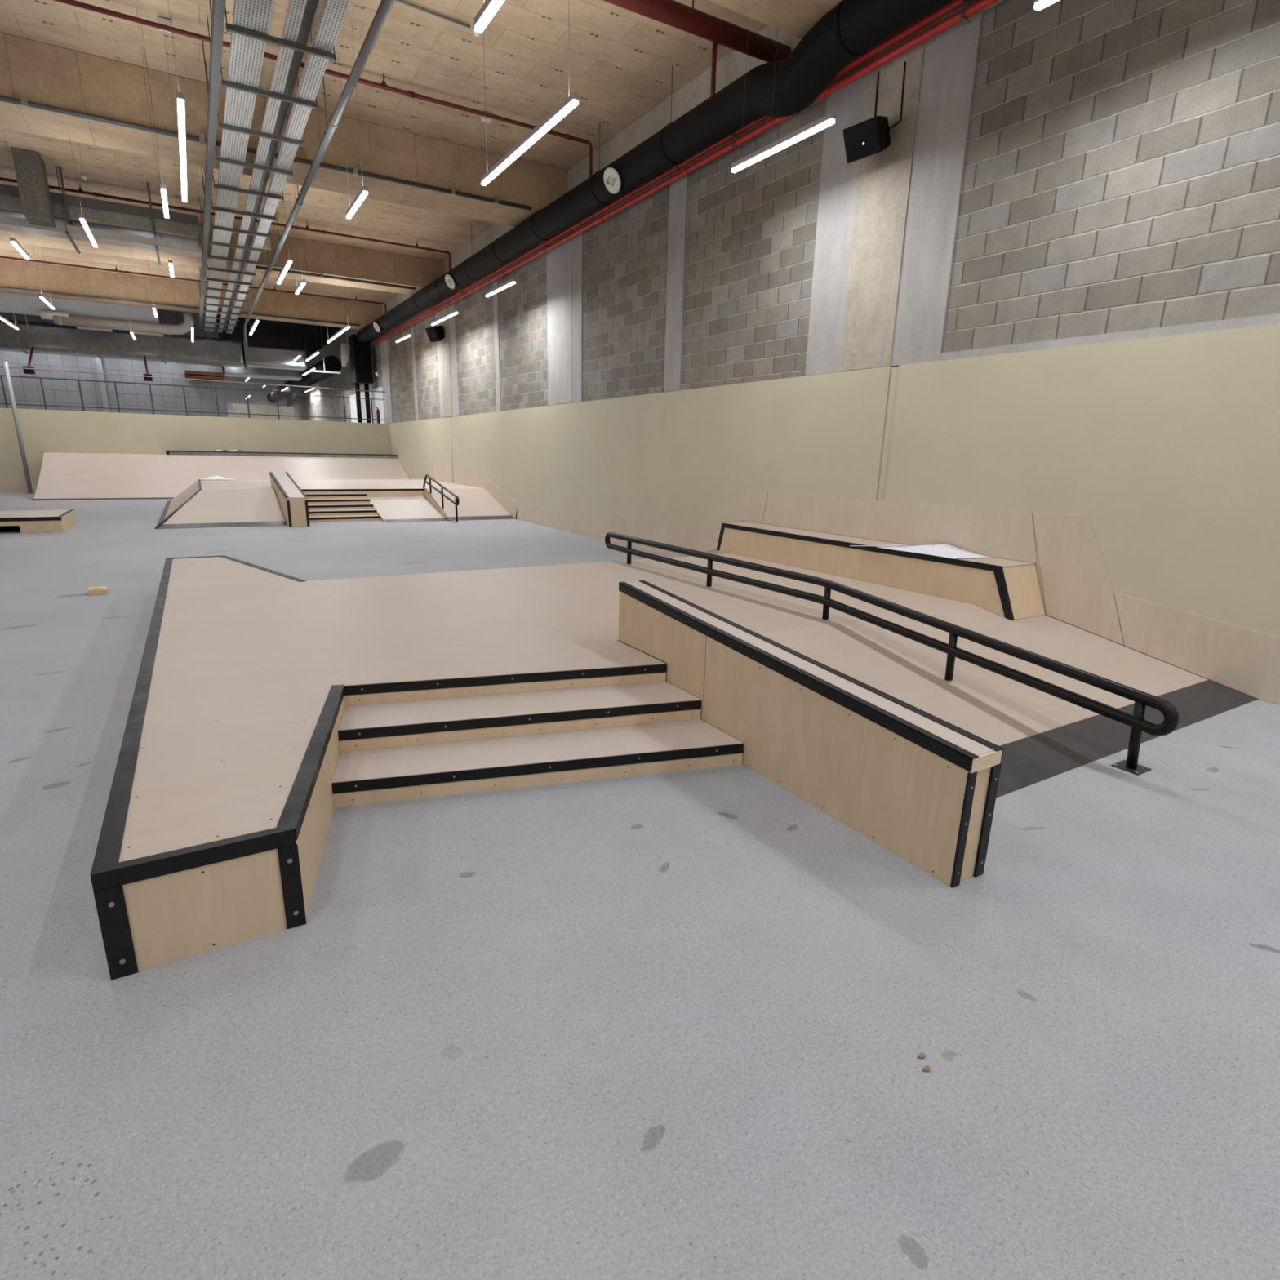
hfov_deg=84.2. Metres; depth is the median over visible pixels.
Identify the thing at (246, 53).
cable tray
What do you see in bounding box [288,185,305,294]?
pendant light
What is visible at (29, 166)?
duct
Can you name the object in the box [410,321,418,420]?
trim
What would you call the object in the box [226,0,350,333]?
cable tray
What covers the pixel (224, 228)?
support
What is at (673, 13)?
steel beam
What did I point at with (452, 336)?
trim
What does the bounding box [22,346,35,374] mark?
bracket
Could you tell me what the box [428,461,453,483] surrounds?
sheet
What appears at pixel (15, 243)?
diffuser
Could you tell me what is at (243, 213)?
support
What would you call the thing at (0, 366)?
rail
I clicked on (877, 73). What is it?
cable
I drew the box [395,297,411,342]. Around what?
pendant light
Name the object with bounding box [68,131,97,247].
pendant light
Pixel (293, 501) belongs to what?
ledge
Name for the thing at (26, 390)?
wall
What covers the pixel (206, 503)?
platform
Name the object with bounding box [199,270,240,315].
support
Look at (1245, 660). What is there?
sheet
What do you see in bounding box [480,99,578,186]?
diffuser
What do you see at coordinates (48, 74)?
ceiling beam
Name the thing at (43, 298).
diffuser
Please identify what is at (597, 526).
sheet
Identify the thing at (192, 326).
pendant light
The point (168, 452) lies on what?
ledge
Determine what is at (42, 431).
wall
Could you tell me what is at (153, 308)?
diffuser
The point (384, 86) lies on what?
sprinkler line
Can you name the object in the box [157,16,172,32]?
smoke detector
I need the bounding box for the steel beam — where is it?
[602,0,791,62]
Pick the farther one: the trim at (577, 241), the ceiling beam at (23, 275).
the ceiling beam at (23, 275)
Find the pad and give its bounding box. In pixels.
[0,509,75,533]
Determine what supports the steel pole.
on the floor
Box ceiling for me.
[0,0,768,358]
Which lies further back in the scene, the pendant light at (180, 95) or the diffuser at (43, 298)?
the diffuser at (43, 298)
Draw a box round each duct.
[0,165,201,265]
[0,166,199,246]
[0,314,306,370]
[10,146,55,227]
[266,355,341,403]
[355,0,952,343]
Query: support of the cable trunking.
hanging from the ceiling
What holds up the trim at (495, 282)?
attached to the wall at (1122, 171)
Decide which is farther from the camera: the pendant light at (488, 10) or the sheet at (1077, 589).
the sheet at (1077, 589)
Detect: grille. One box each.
[76,326,112,332]
[133,331,164,336]
[425,327,439,342]
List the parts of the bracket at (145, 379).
arm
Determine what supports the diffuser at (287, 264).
attached to the pendant light at (289, 260)
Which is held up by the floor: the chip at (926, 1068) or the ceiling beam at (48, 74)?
the chip at (926, 1068)
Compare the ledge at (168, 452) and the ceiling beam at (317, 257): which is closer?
the ceiling beam at (317, 257)
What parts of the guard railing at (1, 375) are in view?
post, post, post, post, post, post, rail, rail, post, post, post, post, post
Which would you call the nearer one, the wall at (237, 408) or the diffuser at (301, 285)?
the diffuser at (301, 285)
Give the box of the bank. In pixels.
[31,452,409,500]
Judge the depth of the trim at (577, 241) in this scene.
13.09 m
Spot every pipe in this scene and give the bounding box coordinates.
[0,94,531,210]
[0,286,360,326]
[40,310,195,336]
[243,0,394,348]
[255,265,415,289]
[372,0,971,342]
[372,0,999,346]
[394,0,471,28]
[710,42,717,96]
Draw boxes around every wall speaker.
[425,324,444,342]
[843,115,890,163]
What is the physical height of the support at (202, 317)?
0.444 m
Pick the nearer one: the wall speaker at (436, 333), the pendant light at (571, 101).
the pendant light at (571, 101)
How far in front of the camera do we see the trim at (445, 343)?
19.90 m
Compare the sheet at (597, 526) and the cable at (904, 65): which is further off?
the sheet at (597, 526)
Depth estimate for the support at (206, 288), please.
18.06 m
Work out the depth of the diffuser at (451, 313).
17.13 m
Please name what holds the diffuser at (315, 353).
attached to the pendant light at (317, 352)
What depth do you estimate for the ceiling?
9.79 m
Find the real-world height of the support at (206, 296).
1.164 m
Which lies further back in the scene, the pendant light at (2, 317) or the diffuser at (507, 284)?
the pendant light at (2, 317)
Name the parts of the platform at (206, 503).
kick plate, kick plate, panel, kick plate, panel, kick plate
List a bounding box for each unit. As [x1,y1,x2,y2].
[184,369,225,380]
[222,333,302,381]
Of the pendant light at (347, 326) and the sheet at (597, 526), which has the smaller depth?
the sheet at (597, 526)
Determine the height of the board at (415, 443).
2.430 m
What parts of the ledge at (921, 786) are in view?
panel, corner plate, panel, corner plate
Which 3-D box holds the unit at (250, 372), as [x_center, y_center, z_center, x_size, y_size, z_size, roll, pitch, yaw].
[-17.598,-13.191,32.889,3.200,1.899,1.500,-8,17,-30]
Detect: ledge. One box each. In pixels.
[165,450,397,457]
[269,471,310,527]
[618,580,1003,888]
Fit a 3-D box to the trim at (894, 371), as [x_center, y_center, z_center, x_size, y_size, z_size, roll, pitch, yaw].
[2.628,-1.617,7.675,0.026,2.515,0.108,-8,17,-30]
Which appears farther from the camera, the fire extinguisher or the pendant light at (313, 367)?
the pendant light at (313, 367)
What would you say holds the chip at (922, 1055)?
on the floor
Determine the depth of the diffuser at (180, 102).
7.44 m
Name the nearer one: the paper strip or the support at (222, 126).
the paper strip
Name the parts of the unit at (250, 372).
casing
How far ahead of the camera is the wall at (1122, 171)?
6.06 m
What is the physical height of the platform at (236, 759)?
0.366 m
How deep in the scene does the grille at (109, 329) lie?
22.64 m
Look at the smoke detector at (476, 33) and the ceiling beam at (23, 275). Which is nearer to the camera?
the smoke detector at (476, 33)
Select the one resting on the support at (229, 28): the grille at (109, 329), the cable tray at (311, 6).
the cable tray at (311, 6)
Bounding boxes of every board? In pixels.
[388,417,453,483]
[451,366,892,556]
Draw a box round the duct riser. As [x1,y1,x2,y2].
[348,333,373,422]
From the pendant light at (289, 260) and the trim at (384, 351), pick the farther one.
the trim at (384, 351)
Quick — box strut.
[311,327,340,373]
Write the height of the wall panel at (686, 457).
2.525 m
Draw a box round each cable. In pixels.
[874,72,879,116]
[888,61,906,129]
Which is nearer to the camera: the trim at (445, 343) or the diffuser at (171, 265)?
the diffuser at (171, 265)
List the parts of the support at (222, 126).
threaded rod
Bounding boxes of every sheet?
[199,475,237,479]
[216,449,244,451]
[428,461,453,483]
[453,472,483,488]
[483,475,517,519]
[515,502,719,557]
[739,489,768,523]
[762,492,1036,563]
[876,543,993,559]
[1032,511,1124,644]
[1114,591,1279,704]
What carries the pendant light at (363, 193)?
hanging from the ceiling
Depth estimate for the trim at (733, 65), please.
10.61 m
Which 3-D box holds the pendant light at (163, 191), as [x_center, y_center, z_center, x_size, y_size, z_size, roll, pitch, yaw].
[-6.217,-6.611,9.078,0.060,1.869,1.290,-8,17,-30]
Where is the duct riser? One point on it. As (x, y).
(361, 365)
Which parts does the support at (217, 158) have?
threaded rod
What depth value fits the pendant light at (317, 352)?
25.07 m
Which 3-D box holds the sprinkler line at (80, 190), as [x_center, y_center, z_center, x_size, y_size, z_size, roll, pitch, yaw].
[-12.406,-8.479,13.251,17.926,0.692,0.090,-8,17,-30]
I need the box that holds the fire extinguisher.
[376,406,380,423]
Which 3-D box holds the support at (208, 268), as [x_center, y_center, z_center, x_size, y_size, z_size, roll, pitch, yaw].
[-9.219,-8.856,15.888,0.950,1.164,0.044,-8,17,-30]
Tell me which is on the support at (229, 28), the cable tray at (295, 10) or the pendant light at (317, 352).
the cable tray at (295, 10)
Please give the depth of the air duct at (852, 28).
8.43 m
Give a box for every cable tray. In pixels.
[204,0,273,332]
[217,0,307,333]
[222,0,319,328]
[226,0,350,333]
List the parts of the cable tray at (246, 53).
rail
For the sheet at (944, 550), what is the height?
0.062 m
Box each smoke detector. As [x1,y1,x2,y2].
[80,174,87,180]
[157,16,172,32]
[472,26,479,36]
[480,111,492,123]
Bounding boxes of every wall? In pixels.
[0,309,228,417]
[0,408,390,475]
[223,376,287,417]
[231,404,294,419]
[286,0,1279,442]
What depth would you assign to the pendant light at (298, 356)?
25.58 m
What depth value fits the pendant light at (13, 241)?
11.71 m
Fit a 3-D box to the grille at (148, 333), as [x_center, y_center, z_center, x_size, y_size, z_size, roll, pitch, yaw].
[-16.223,-10.091,23.360,0.900,0.070,0.150,-8,17,-30]
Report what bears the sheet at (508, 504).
attached to the wall panel at (686, 457)
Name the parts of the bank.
kick plate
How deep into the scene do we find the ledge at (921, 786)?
3.21 m
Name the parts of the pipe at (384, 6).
hanger rod, hanger rod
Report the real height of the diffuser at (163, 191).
0.032 m
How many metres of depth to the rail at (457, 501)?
16.46 m
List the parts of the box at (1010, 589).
panel, panel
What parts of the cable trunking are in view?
threaded rod, threaded rod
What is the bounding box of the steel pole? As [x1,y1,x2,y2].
[3,361,35,493]
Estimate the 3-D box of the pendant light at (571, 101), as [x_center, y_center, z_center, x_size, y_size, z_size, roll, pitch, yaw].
[-1.184,-5.960,7.085,0.060,1.869,2.470,-8,17,-30]
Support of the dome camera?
attached to the wall at (1122, 171)
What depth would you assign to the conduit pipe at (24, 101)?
10.07 m
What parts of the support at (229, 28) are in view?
threaded rod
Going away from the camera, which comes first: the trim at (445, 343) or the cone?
the trim at (445, 343)
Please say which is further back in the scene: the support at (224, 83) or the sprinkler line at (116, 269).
the sprinkler line at (116, 269)
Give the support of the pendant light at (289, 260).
hanging from the ceiling
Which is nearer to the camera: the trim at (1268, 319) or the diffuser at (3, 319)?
the trim at (1268, 319)
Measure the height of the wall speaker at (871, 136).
0.335 m
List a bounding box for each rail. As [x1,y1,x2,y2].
[0,366,386,392]
[422,474,459,521]
[604,531,1179,775]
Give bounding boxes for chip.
[917,1052,925,1058]
[922,1065,930,1071]
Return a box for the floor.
[0,491,1279,1279]
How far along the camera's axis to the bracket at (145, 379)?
22.57 m
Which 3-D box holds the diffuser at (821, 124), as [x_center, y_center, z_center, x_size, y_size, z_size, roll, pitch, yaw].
[1.402,-4.965,7.158,0.056,0.032,1.482,-8,17,-30]
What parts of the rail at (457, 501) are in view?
post, post, post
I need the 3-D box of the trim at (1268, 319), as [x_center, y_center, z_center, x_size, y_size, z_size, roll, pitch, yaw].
[5.739,-1.514,2.470,0.022,0.069,10.820,-8,17,-30]
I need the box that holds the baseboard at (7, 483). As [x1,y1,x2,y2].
[0,475,39,491]
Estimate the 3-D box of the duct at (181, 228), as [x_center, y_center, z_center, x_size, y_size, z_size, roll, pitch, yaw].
[-14.322,-7.984,11.614,12.080,0.899,0.900,-8,17,-30]
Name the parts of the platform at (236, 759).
corner plate, panel, corner plate, panel, kick plate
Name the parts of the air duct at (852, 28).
hanger rod, hanger rod, hanger rod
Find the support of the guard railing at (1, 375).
on the floor
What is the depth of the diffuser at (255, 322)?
19.05 m
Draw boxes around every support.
[198,276,238,320]
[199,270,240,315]
[200,195,259,265]
[200,216,255,276]
[200,266,243,309]
[201,177,264,253]
[202,317,236,326]
[202,324,235,331]
[204,61,293,176]
[204,168,270,237]
[204,293,245,302]
[205,272,252,285]
[205,285,248,294]
[206,14,304,146]
[211,198,276,221]
[213,174,284,200]
[220,29,318,110]
[225,7,336,62]
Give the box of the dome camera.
[375,371,382,377]
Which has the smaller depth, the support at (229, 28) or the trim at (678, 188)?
the support at (229, 28)
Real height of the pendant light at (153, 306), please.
1.869 m
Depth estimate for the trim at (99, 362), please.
25.29 m
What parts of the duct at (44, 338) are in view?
hanger rod, hanger rod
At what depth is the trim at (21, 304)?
22.55 m
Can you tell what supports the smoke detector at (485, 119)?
attached to the ceiling
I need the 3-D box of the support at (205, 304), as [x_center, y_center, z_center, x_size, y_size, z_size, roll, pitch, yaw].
[-11.796,-10.005,19.982,0.950,1.164,0.044,-8,17,-30]
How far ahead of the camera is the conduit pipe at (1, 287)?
21.96 m
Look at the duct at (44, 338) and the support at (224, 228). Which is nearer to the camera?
the support at (224, 228)
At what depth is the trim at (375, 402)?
28.49 m
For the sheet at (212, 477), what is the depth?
19.25 m
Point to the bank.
(64, 476)
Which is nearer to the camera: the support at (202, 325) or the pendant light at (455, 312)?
the pendant light at (455, 312)
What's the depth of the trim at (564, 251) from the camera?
13.53 m
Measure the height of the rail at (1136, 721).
0.676 m
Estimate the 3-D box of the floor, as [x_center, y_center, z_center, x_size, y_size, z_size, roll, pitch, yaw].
[-8.179,-0.750,8.608,18.900,0.150,35.000,-8,17,-30]
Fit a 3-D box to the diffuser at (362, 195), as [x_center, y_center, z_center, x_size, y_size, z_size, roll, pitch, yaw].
[-3.672,-5.628,9.189,0.056,0.032,1.192,-8,17,-30]
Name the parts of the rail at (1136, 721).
post, post, post, post, plate, post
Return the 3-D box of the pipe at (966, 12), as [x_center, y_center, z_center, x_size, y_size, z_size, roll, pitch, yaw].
[-1.310,-7.309,12.851,0.129,0.223,33.900,-8,17,-30]
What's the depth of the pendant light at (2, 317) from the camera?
19.51 m
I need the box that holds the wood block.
[87,586,107,595]
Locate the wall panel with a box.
[880,324,1279,698]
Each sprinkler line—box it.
[0,177,451,271]
[0,255,386,313]
[53,0,592,177]
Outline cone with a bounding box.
[340,334,350,367]
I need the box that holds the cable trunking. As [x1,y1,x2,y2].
[197,0,226,330]
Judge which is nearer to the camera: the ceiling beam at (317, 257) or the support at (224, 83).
the support at (224, 83)
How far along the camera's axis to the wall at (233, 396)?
52.11 m
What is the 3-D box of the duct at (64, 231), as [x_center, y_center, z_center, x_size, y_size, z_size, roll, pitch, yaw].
[-14.530,-7.954,11.971,12.080,1.149,1.750,-8,17,-30]
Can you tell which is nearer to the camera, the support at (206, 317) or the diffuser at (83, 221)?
the diffuser at (83, 221)
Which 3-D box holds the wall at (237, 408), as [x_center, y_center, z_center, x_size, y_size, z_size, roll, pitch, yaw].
[-20.890,-12.406,39.417,3.000,1.220,0.300,-8,17,-30]
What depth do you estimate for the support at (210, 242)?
13.95 m
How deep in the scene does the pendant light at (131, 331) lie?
21.00 m
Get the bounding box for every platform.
[89,553,1257,980]
[155,479,514,528]
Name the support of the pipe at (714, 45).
hanging from the ceiling
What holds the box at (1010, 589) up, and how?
on the platform at (236, 759)
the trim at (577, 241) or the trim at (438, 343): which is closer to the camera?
the trim at (577, 241)
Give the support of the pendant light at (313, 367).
hanging from the ceiling
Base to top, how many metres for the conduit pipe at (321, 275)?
0.110 m
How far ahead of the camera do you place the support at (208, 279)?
17.03 m
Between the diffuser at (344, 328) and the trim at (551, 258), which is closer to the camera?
the trim at (551, 258)
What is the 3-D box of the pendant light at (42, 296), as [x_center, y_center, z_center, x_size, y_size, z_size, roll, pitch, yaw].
[-13.663,-8.665,16.136,0.060,1.869,1.680,-8,17,-30]
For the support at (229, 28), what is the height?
1.164 m
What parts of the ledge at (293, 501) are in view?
panel, panel, corner plate, panel, corner plate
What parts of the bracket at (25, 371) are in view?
arm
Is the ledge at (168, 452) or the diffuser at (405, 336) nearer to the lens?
the diffuser at (405, 336)
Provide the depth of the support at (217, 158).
9.86 m
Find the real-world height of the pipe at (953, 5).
0.223 m
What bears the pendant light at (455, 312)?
hanging from the ceiling
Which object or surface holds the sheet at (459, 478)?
attached to the wall panel at (686, 457)
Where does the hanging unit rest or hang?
attached to the wall at (26, 390)
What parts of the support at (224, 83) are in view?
threaded rod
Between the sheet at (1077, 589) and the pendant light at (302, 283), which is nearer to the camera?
the sheet at (1077, 589)
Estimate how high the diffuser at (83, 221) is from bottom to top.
0.032 m
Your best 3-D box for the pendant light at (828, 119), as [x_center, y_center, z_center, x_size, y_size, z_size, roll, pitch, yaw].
[1.424,-5.853,6.922,0.060,1.869,1.490,-8,17,-30]
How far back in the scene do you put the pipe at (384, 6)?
8.97 m
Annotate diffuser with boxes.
[0,317,18,329]
[10,240,29,259]
[39,296,54,309]
[79,217,97,247]
[152,307,157,317]
[160,188,168,217]
[168,262,173,277]
[177,98,186,202]
[191,327,193,342]
[249,320,258,335]
[276,260,292,284]
[295,282,305,294]
[305,351,319,361]
[326,326,350,342]
[346,191,368,218]
[395,334,411,342]
[431,311,457,325]
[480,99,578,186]
[485,281,515,297]
[731,119,835,173]
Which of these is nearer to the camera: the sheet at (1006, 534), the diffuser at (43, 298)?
the sheet at (1006, 534)
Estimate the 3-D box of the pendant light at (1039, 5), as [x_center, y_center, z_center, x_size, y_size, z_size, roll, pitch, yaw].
[3.033,-5.071,4.123,0.060,1.869,1.190,-8,17,-30]
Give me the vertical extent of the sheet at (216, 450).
0.051 m
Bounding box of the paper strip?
[849,544,906,546]
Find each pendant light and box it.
[0,136,29,259]
[0,259,18,329]
[31,241,54,309]
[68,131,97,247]
[120,263,136,340]
[141,24,168,217]
[146,259,157,317]
[156,160,173,277]
[163,0,186,202]
[184,268,193,342]
[246,276,258,335]
[269,182,292,284]
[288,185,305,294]
[291,324,300,360]
[299,328,315,376]
[303,299,319,361]
[323,283,350,342]
[338,18,368,218]
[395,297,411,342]
[431,240,457,325]
[474,0,504,33]
[480,42,578,186]
[484,232,515,297]
[730,24,835,173]
[1033,0,1059,10]
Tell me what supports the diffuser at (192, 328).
attached to the pendant light at (192, 326)
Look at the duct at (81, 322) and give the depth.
22.82 m
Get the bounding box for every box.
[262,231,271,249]
[716,522,1044,620]
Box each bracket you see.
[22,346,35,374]
[142,355,152,381]
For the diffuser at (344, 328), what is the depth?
19.97 m
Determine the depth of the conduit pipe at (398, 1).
8.16 m
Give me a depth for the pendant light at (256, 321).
18.92 m
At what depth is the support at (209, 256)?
14.97 m
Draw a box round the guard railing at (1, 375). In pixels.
[0,374,385,422]
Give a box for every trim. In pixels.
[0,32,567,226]
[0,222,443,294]
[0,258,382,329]
[0,292,197,323]
[95,357,110,412]
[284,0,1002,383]
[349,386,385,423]
[379,335,393,423]
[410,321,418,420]
[435,311,444,417]
[439,302,452,417]
[448,298,458,416]
[493,279,501,411]
[546,246,557,404]
[556,238,572,404]
[572,231,582,402]
[663,174,688,391]
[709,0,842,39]
[804,74,866,375]
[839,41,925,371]
[874,366,898,540]
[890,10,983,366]
[939,313,1279,360]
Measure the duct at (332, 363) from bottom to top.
0.700 m
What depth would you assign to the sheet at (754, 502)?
9.43 m
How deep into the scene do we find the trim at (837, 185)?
7.84 m
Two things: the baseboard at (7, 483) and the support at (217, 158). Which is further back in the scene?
the baseboard at (7, 483)
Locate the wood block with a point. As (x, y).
(102, 589)
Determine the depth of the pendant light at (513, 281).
13.73 m
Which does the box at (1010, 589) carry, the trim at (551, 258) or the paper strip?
the paper strip
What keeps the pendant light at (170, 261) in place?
hanging from the ceiling
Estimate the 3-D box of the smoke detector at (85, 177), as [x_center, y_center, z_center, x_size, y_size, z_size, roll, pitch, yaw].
[-10.620,-8.833,13.547,0.098,0.074,0.100,-8,17,-30]

